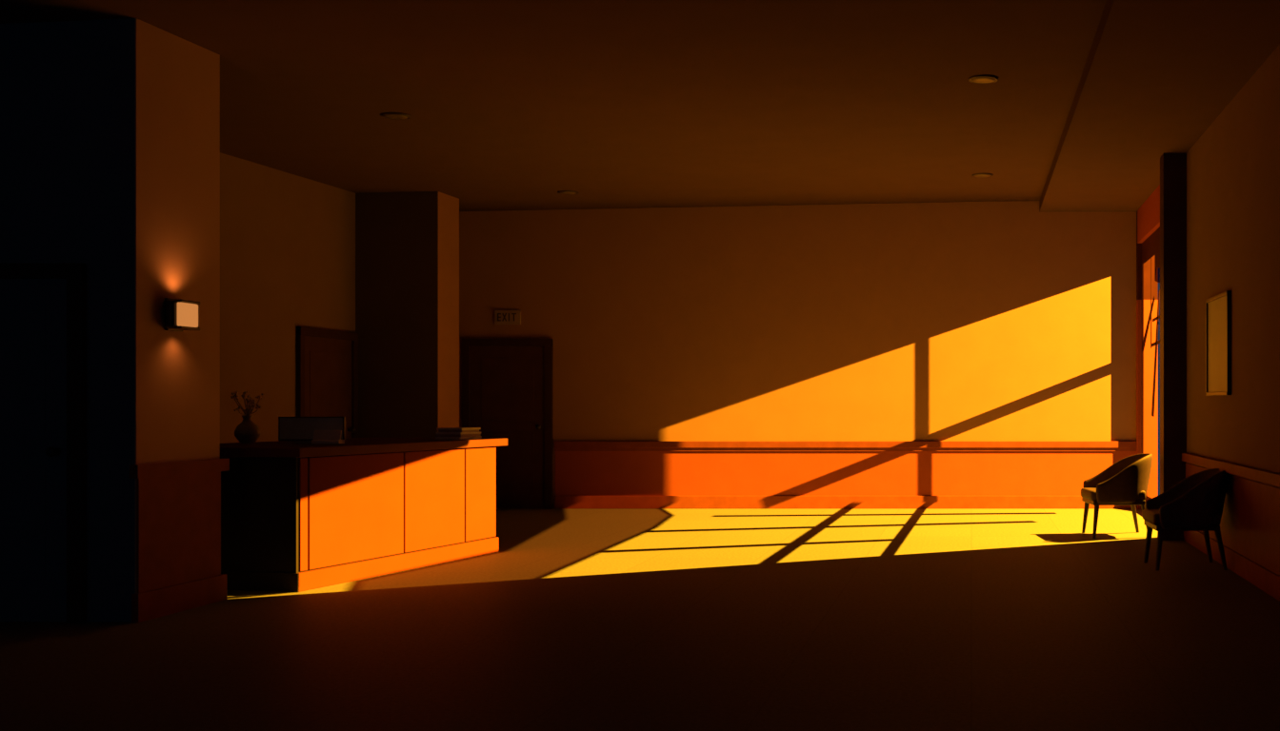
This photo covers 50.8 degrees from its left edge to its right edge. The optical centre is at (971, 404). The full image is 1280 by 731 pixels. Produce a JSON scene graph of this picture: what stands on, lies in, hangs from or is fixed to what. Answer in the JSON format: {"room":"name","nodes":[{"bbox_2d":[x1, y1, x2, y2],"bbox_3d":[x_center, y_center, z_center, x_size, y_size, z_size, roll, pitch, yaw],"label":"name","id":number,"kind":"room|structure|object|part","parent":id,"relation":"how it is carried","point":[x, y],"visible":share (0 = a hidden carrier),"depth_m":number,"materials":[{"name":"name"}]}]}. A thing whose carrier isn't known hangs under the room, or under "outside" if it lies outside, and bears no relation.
{"room":"lobby","nodes":[
{"label":"lobby","id":0,"kind":"room"},
{"bbox_2d":[0,18,135,621],"bbox_3d":[-7.750,-0.675,8.075,5.500,3.950,0.850,0,0,0],"label":"wall","id":1,"kind":"structure","parent":0,"point":[68,88],"depth_m":7.65,"materials":[{"name":"black paint"}]},
{"bbox_2d":[66,263,86,623],"bbox_3d":[-5.330,0.230,7.625,0.090,2.140,0.049,0,0,0],"label":"door frame","id":2,"kind":"structure","parent":1,"relation":"attached to","point":[76,288],"depth_m":7.60,"materials":[{"name":"brown wood"}]},
{"bbox_2d":[135,18,219,594],"bbox_3d":[-4.996,-0.675,8.075,0.008,3.950,0.850,0,0,0],"label":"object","id":3,"kind":"structure","parent":1,"relation":"attached to","point":[177,79],"depth_m":8.01,"materials":[{"name":"beige paint"}]},
{"bbox_2d":[137,471,220,593],"bbox_3d":[-4.986,0.790,8.075,0.012,0.700,0.840,0,0,0],"label":"wainscot","id":4,"kind":"structure","parent":3,"relation":"attached to","point":[179,516],"depth_m":8.03,"materials":[{"name":"brown wood"}]},
{"bbox_2d":[163,298,199,331],"bbox_3d":[-4.934,-0.560,7.990,0.115,0.200,0.220,0,0,0],"label":"wall sconce","id":5,"kind":"object","parent":3,"relation":"attached to","point":[179,315],"depth_m":7.92,"materials":[{"name":"white glass"}]},
{"bbox_2d":[131,574,226,622],"bbox_3d":[-4.980,1.215,8.075,0.040,0.170,0.910,0,0,0],"label":"baseboard","id":6,"kind":"structure","parent":1,"relation":"attached to","point":[150,605],"depth_m":8.00,"materials":[{"name":"brown wood"}]},
{"bbox_2d":[129,459,229,479],"bbox_3d":[-4.975,0.400,8.070,0.050,0.080,0.940,0,0,0],"label":"trim","id":7,"kind":"structure","parent":1,"relation":"attached to","point":[148,470],"depth_m":7.99,"materials":[{"name":"brown wood"}]},
{"bbox_2d":[220,152,355,443],"bbox_3d":[-7.000,-0.675,12.250,0.200,3.950,7.500,0,0,0],"label":"wall","id":8,"kind":"structure","parent":0,"point":[288,240],"depth_m":12.63,"materials":[{"name":"paint"}]},
{"bbox_2d":[296,326,304,417],"bbox_3d":[-6.875,0.250,13.115,0.049,2.100,0.090,0,0,0],"label":"door frame","id":9,"kind":"structure","parent":8,"relation":"attached to","point":[300,339],"depth_m":13.07,"materials":[{"name":"brown wood"}]},
{"bbox_2d":[296,326,358,340],"bbox_3d":[-6.872,-0.755,13.680,0.054,0.090,1.220,0,0,0],"label":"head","id":10,"kind":"object","parent":8,"relation":"attached to","point":[304,330],"visible":1,"depth_m":13.60},
{"bbox_2d":[304,336,351,439],"bbox_3d":[-6.887,0.292,13.680,0.024,2.005,1.040,0,0,0],"label":"slab","id":11,"kind":"object","parent":8,"relation":"attached to","point":[312,344],"visible":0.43,"depth_m":13.78,"materials":[{"name":"brown wood"}]},
{"bbox_2d":[309,350,345,417],"bbox_3d":[-6.874,-0.180,13.680,0.008,0.760,0.760,0,0,0],"label":"panel","id":12,"kind":"object","parent":11,"relation":"attached to","point":[327,370],"visible":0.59,"depth_m":13.65,"materials":[{"name":"brown wood"}]},
{"bbox_2d":[347,427,355,432],"bbox_3d":[-6.840,0.280,14.130,0.073,0.060,0.060,0,0,0],"label":"handle","id":13,"kind":"object","parent":11,"relation":"attached to","point":[352,430],"visible":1,"depth_m":14.11,"materials":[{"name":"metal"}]},
{"bbox_2d":[351,340,358,438],"bbox_3d":[-6.875,0.250,14.245,0.049,2.100,0.090,0,0,0],"label":"door frame","id":14,"kind":"structure","parent":8,"relation":"attached to","point":[354,344],"depth_m":14.22,"materials":[{"name":"brown wood"}]},
{"bbox_2d":[438,191,459,427],"bbox_3d":[-6.440,-0.675,14.645,0.920,3.950,0.590,0,0,0],"label":"wall column","id":15,"kind":"structure","parent":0,"point":[448,206],"depth_m":14.63,"materials":[{"name":"paint"}]},
{"bbox_2d":[355,191,438,438],"bbox_3d":[-6.440,-0.675,14.342,0.920,3.950,0.015,0,0,0],"label":"column","id":16,"kind":"structure","parent":15,"relation":"attached to","point":[396,233],"depth_m":14.34,"materials":[{"name":"paint"}]},
{"bbox_2d":[0,0,1106,211],"bbox_3d":[-4.102,-2.372,6.600,12.823,0.856,19.200,0,0,0],"label":"ceiling","id":17,"kind":"structure","parent":0,"point":[512,105],"depth_m":9.96,"materials":[{"name":"paint"}]},
{"bbox_2d":[380,112,411,119],"bbox_3d":[-4.700,-2.360,10.450,0.240,0.028,0.240,0,0,0],"label":"recessed light","id":18,"kind":"object","parent":17,"relation":"in","point":[390,115],"visible":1,"depth_m":10.42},
{"bbox_2d":[557,190,579,195],"bbox_3d":[-4.600,-2.423,14.600,0.240,0.028,0.240,0,0,0],"label":"recessed light","id":19,"kind":"object","parent":17,"relation":"in","point":[570,192],"visible":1,"depth_m":14.55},
{"bbox_2d":[971,173,993,178],"bbox_3d":[0.120,-2.529,14.100,0.240,0.028,0.240,0,0,0],"label":"recessed light","id":20,"kind":"object","parent":17,"relation":"in","point":[978,175],"visible":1,"depth_m":14.06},
{"bbox_2d":[967,74,998,83],"bbox_3d":[0.090,-2.519,9.900,0.240,0.028,0.240,0,0,0],"label":"recessed light","id":21,"kind":"object","parent":17,"relation":"in","point":[983,78],"visible":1,"depth_m":9.86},
{"bbox_2d":[0,508,1279,730],"bbox_3d":[-4.095,1.350,6.600,12.810,0.100,19.200,0,0,0],"label":"floor","id":22,"kind":"structure","parent":0,"point":[580,619],"depth_m":7.15,"materials":[{"name":"tile"}]},
{"bbox_2d":[220,438,508,592],"bbox_3d":[-5.043,0.800,10.242,1.360,1.000,2.600,0,0,12],"label":"reception desk","id":23,"kind":"object","parent":22,"relation":"on","point":[295,517],"visible":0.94,"depth_m":9.42,"materials":[{"name":"brown wood"}]},
{"bbox_2d":[230,391,263,443],"bbox_3d":[-5.624,0.097,9.924,0.229,0.406,0.227,0,0,0],"label":"flower vase","id":24,"kind":"object","parent":23,"relation":"on","point":[247,431],"visible":1,"depth_m":9.86,"materials":[{"name":"ceramic"}]},
{"bbox_3d":[-5.309,0.835,9.016,1.290,0.930,0.030,0,0,12],"label":"panel","id":25,"kind":"part","parent":23,"relation":"part of","materials":[{"name":"brown wood"}]},
{"bbox_3d":[-4.669,0.767,8.936,0.025,0.785,0.074,0,0,12],"label":"panel","id":26,"kind":"part","parent":23,"relation":"part of","materials":[{"name":"brown wood"}]},
{"bbox_2d":[278,417,345,443],"bbox_3d":[-5.153,0.198,10.025,0.490,0.205,0.150,0,0,-7],"label":"computer monitor","id":27,"kind":"object","parent":23,"relation":"on","point":[290,429],"visible":0.73,"depth_m":9.97,"materials":[{"name":"plastic"}]},
{"bbox_2d":[311,430,344,444],"bbox_3d":[-4.900,0.247,9.750,0.200,0.107,0.120,0,0,-6],"label":"desk phone","id":28,"kind":"object","parent":23,"relation":"on","point":[320,437],"visible":0.99,"depth_m":9.72,"materials":[{"name":"plastic"}]},
{"bbox_3d":[-4.899,0.242,9.735,0.200,0.100,0.016,0,-17,-6],"label":"panel","id":29,"kind":"part","parent":28,"relation":"part of","materials":[{"name":"plastic"}]},
{"bbox_3d":[-4.554,0.767,9.500,0.025,0.785,1.044,0,0,12],"label":"panel","id":30,"kind":"part","parent":23,"relation":"part of","materials":[{"name":"brown wood"}]},
{"bbox_2d":[220,438,508,457],"bbox_3d":[-5.043,0.333,10.242,1.360,0.065,2.600,0,0,12],"label":"countertop","id":31,"kind":"structure","parent":23,"relation":"on","point":[353,446],"depth_m":9.65,"materials":[{"name":"brown wood"}]},
{"bbox_3d":[-4.367,0.767,10.416,0.025,0.785,0.794,0,0,12],"label":"panel","id":32,"kind":"part","parent":23,"relation":"part of","materials":[{"name":"brown wood"}]},
{"bbox_2d":[435,427,481,439],"bbox_3d":[-4.441,0.250,11.089,0.263,0.100,0.315,0,0,12],"label":"book stack","id":33,"kind":"object","parent":23,"relation":"on","point":[444,433],"visible":1,"depth_m":10.97,"materials":[{"name":"paper"}]},
{"bbox_2d":[436,427,480,430],"bbox_3d":[-4.441,0.209,11.089,0.242,0.018,0.279,0,0,12],"label":"book","id":34,"kind":"object","parent":33,"relation":"on","point":[437,429],"depth_m":10.97,"materials":[{"name":"paper"}]},
{"bbox_2d":[438,429,479,432],"bbox_3d":[-4.441,0.228,11.089,0.225,0.018,0.267,0,0,10],"label":"book","id":35,"kind":"object","parent":33,"relation":"on","point":[439,430],"depth_m":10.97,"materials":[{"name":"beige paper"}]},
{"bbox_2d":[436,431,480,434],"bbox_3d":[-4.441,0.246,11.089,0.247,0.018,0.282,0,0,15],"label":"book","id":36,"kind":"object","parent":33,"relation":"on","point":[439,432],"depth_m":10.97,"materials":[{"name":"paper"}]},
{"bbox_2d":[436,434,480,437],"bbox_3d":[-4.441,0.267,11.089,0.236,0.022,0.286,0,0,13],"label":"book","id":37,"kind":"object","parent":33,"relation":"on","point":[437,435],"depth_m":10.97,"materials":[{"name":"beige paper"}]},
{"bbox_2d":[435,436,481,439],"bbox_3d":[-4.441,0.289,11.089,0.242,0.022,0.301,0,0,15],"label":"book","id":38,"kind":"object","parent":33,"relation":"on","point":[437,437],"depth_m":10.96,"materials":[{"name":"paper"}]},
{"bbox_3d":[-4.240,0.767,11.040,0.025,0.785,0.450,0,0,12],"label":"panel","id":39,"kind":"part","parent":23,"relation":"part of","materials":[{"name":"brown wood"}]},
{"bbox_2d":[1080,453,1152,539],"bbox_3d":[1.464,0.893,12.724,0.669,0.813,0.645,0,0,-7],"label":"armchair","id":40,"kind":"object","parent":22,"relation":"on","point":[1126,482],"visible":1,"depth_m":12.46,"materials":[{"name":"fabric"}]},
{"bbox_3d":[1.154,1.135,12.916,0.084,0.330,0.050,0,0,21],"label":"leg","id":41,"kind":"part","parent":40,"relation":"part of","materials":[{"name":"brown wood"}]},
{"bbox_3d":[1.209,1.135,12.464,0.084,0.330,0.050,0,0,-34],"label":"leg","id":42,"kind":"part","parent":40,"relation":"part of","materials":[{"name":"brown wood"}]},
{"bbox_3d":[1.405,0.890,12.717,0.550,0.100,0.530,0,0,-7],"label":"seat","id":43,"kind":"part","parent":40,"relation":"part of","materials":[{"name":"fabric"}]},
{"bbox_3d":[1.410,0.958,12.718,0.520,0.045,0.540,0,0,-7],"label":"seat frame","id":44,"kind":"part","parent":40,"relation":"part of","materials":[{"name":"brown wood"}]},
{"bbox_3d":[1.654,1.135,12.980,0.109,0.330,0.048,0,0,-29],"label":"leg","id":45,"kind":"part","parent":40,"relation":"part of","materials":[{"name":"brown wood"}]},
{"bbox_3d":[1.709,1.135,12.520,0.109,0.330,0.048,0,0,16],"label":"leg","id":46,"kind":"part","parent":40,"relation":"part of","materials":[{"name":"brown wood"}]},
{"bbox_2d":[1142,468,1228,571],"bbox_3d":[1.738,0.906,10.282,0.649,0.789,0.626,0,0,-3],"label":"armchair","id":47,"kind":"object","parent":22,"relation":"on","point":[1196,503],"visible":1,"depth_m":10.03,"materials":[{"name":"fabric"}]},
{"bbox_3d":[1.452,1.140,10.489,0.082,0.320,0.048,0,0,25],"label":"leg","id":48,"kind":"part","parent":47,"relation":"part of","materials":[{"name":"brown wood"}]},
{"bbox_3d":[1.474,1.140,10.047,0.082,0.320,0.048,0,0,-30],"label":"leg","id":49,"kind":"part","parent":47,"relation":"part of","materials":[{"name":"brown wood"}]},
{"bbox_3d":[1.681,0.902,10.279,0.534,0.097,0.514,0,0,-3],"label":"seat","id":50,"kind":"part","parent":47,"relation":"part of","materials":[{"name":"fabric"}]},
{"bbox_3d":[1.686,0.968,10.279,0.504,0.044,0.524,0,0,-3],"label":"seat frame","id":51,"kind":"part","parent":47,"relation":"part of","materials":[{"name":"brown wood"}]},
{"bbox_3d":[1.939,1.140,10.517,0.106,0.320,0.047,0,0,-25],"label":"leg","id":52,"kind":"part","parent":47,"relation":"part of","materials":[{"name":"brown wood"}]},
{"bbox_3d":[1.962,1.140,10.068,0.106,0.320,0.047,0,0,20],"label":"leg","id":53,"kind":"part","parent":47,"relation":"part of","materials":[{"name":"brown wood"}]},
{"bbox_2d":[459,200,1136,508],"bbox_3d":[-2.395,-0.675,16.094,9.410,3.950,0.212,0,0,0],"label":"wall","id":54,"kind":"structure","parent":0,"point":[957,321],"depth_m":16.00,"materials":[{"name":"paint"}]},
{"bbox_2d":[461,345,469,427],"bbox_3d":[-6.305,0.240,15.975,0.090,2.120,0.049,0,0,0],"label":"door frame","id":55,"kind":"structure","parent":54,"relation":"attached to","point":[465,349],"depth_m":15.95,"materials":[{"name":"brown wood"}]},
{"bbox_2d":[469,346,544,508],"bbox_3d":[-5.790,0.282,15.987,0.940,2.025,0.024,0,0,0],"label":"door","id":56,"kind":"structure","parent":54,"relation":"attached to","point":[506,498],"depth_m":15.97,"materials":[{"name":"brown wood"}]},
{"bbox_2d":[494,310,520,324],"bbox_3d":[-5.790,-1.090,15.982,0.320,0.180,0.033,0,0,0],"label":"exit sign","id":57,"kind":"object","parent":54,"relation":"attached to","point":[501,317],"visible":1,"depth_m":15.97,"materials":[{"name":"plastic"}]},
{"bbox_2d":[461,339,553,346],"bbox_3d":[-5.790,-0.775,15.972,1.120,0.090,0.054,0,0,0],"label":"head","id":58,"kind":"object","parent":54,"relation":"attached to","point":[465,342],"visible":1,"depth_m":15.95},
{"bbox_2d":[544,339,553,509],"bbox_3d":[-5.275,0.240,15.975,0.090,2.120,0.049,0,0,0],"label":"door frame","id":59,"kind":"structure","parent":54,"relation":"attached to","point":[549,350],"depth_m":15.95,"materials":[{"name":"brown wood"}]},
{"bbox_2d":[554,496,1136,508],"bbox_3d":[-1.570,1.220,15.982,7.260,0.160,0.035,0,0,0],"label":"baseboard","id":60,"kind":"structure","parent":54,"relation":"attached to","point":[560,502],"depth_m":15.97,"materials":[{"name":"brown wood"}]},
{"bbox_2d":[554,447,1136,451],"bbox_3d":[-1.570,0.557,15.985,7.260,0.045,0.030,0,0,0],"label":"rail lip","id":61,"kind":"object","parent":54,"relation":"attached to","point":[555,449],"visible":1,"depth_m":15.97,"materials":[{"name":"brown wood"}]},
{"bbox_2d":[554,441,1137,447],"bbox_3d":[-1.570,0.500,15.975,7.260,0.080,0.050,0,0,0],"label":"trim","id":62,"kind":"structure","parent":54,"relation":"attached to","point":[556,444],"depth_m":15.95,"materials":[{"name":"brown wood"}]},
{"bbox_2d":[1136,211,1158,509],"bbox_3d":[2.185,-0.675,15.940,0.250,3.950,0.120,0,0,0],"label":"wall","id":63,"kind":"structure","parent":0,"point":[1150,424],"depth_m":15.88,"materials":[{"name":"paint"}]},
{"bbox_2d":[1137,184,1159,243],"bbox_3d":[2.185,-2.325,14.215,0.250,0.650,3.330,0,0,0],"label":"header","id":64,"kind":"object","parent":63,"relation":"attached to","point":[1149,212],"visible":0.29,"depth_m":14.85,"materials":[{"name":"paint"}]},
{"bbox_2d":[1141,226,1159,501],"bbox_3d":[2.120,-0.350,14.117,0.012,3.300,3.527,0,0,0],"label":"window frame","id":65,"kind":"structure","parent":63,"relation":"attached to","point":[1150,247],"depth_m":15.48,"materials":[{"name":"brown wood"}]},
{"bbox_2d":[1142,295,1154,351],"bbox_3d":[2.120,-0.933,15.364,0.010,0.667,1.029,0,0,0],"label":"muntin","id":66,"kind":"object","parent":65,"relation":"attached to","point":[1151,308],"visible":1,"depth_m":15.35,"materials":[{"name":"brown wood"}]},
{"bbox_2d":[1150,257,1151,348],"bbox_3d":[2.120,-1.256,15.100,0.010,1.181,0.028,0,0,0],"label":"muntin","id":67,"kind":"object","parent":65,"relation":"attached to","point":[1150,257],"visible":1,"depth_m":15.09,"materials":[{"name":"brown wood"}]},
{"bbox_2d":[1150,340,1159,347],"bbox_3d":[2.120,-0.718,13.707,0.010,0.078,2.802,0,0,0],"label":"muntin","id":68,"kind":"object","parent":65,"relation":"attached to","point":[1157,342],"visible":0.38,"depth_m":14.77,"materials":[{"name":"brown wood"}]},
{"bbox_2d":[1151,290,1159,417],"bbox_3d":[2.120,-0.576,14.735,0.010,1.438,0.630,0,0,0],"label":"muntin","id":69,"kind":"object","parent":65,"relation":"attached to","point":[1156,337],"visible":0.92,"depth_m":14.72,"materials":[{"name":"brown wood"}]},
{"bbox_2d":[1155,267,1159,282],"bbox_3d":[2.120,-1.471,13.666,0.001,0.274,2.204,0,0,0],"label":"pane","id":70,"kind":"object","parent":65,"relation":"attached to","point":[1157,270],"visible":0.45,"depth_m":14.57,"materials":[{"name":"clear glass"}]},
{"bbox_2d":[1039,0,1279,212],"bbox_3d":[1.455,-2.530,6.500,1.210,0.240,19.000,0,0,0],"label":"ceiling soffit","id":71,"kind":"structure","parent":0,"point":[1156,74],"depth_m":9.77,"materials":[{"name":"paint"}]},
{"bbox_2d":[1160,153,1186,540],"bbox_3d":[1.940,-0.555,12.375,0.240,3.710,0.290,0,0,0],"label":"pilaster","id":72,"kind":"object","parent":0,"point":[1172,166],"visible":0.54,"depth_m":12.25,"materials":[{"name":"brown wood"}]},
{"bbox_2d":[1186,44,1279,488],"bbox_3d":[2.185,-0.675,4.775,0.250,3.950,15.550,0,0,0],"label":"wall","id":73,"kind":"structure","parent":0,"point":[1233,168],"depth_m":9.77,"materials":[{"name":"paint"}]},
{"bbox_2d":[1205,290,1231,396],"bbox_3d":[2.042,-0.490,10.600,0.034,0.830,0.930,0,0,0],"label":"picture frame","id":74,"kind":"object","parent":73,"relation":"attached to","point":[1218,308],"visible":1,"depth_m":10.57,"materials":[{"name":"metal"}]},
{"bbox_2d":[1207,295,1226,392],"bbox_3d":[2.049,-0.490,10.600,0.018,0.790,0.890,0,0,0],"label":"print","id":75,"kind":"object","parent":74,"relation":"on","point":[1216,305],"depth_m":10.61},
{"bbox_3d":[2.042,-0.890,10.600,0.034,0.030,0.930,0,0,0],"label":"rail","id":76,"kind":"part","parent":74,"relation":"part of","materials":[{"name":"wood"}]},
{"bbox_3d":[2.042,-0.090,10.600,0.034,0.030,0.930,0,0,0],"label":"rail","id":77,"kind":"part","parent":74,"relation":"part of","materials":[{"name":"wood"}]},
{"bbox_2d":[1181,453,1279,487],"bbox_3d":[2.035,0.500,4.615,0.050,0.080,15.230,0,0,0],"label":"trim","id":78,"kind":"structure","parent":73,"relation":"attached to","point":[1256,474],"depth_m":9.74,"materials":[{"name":"brown wood"}]},
{"bbox_2d":[1183,531,1279,601],"bbox_3d":[2.045,1.220,4.610,0.030,0.160,15.220,0,0,0],"label":"baseboard","id":79,"kind":"structure","parent":73,"relation":"attached to","point":[1267,581],"depth_m":9.59,"materials":[{"name":"brown wood"}]},
{"bbox_2d":[1185,463,1279,576],"bbox_3d":[2.054,0.850,4.615,0.012,0.580,15.230,0,0,0],"label":"wainscot","id":80,"kind":"structure","parent":73,"relation":"attached to","point":[1250,525],"depth_m":9.31,"materials":[{"name":"brown wood"}]}
]}

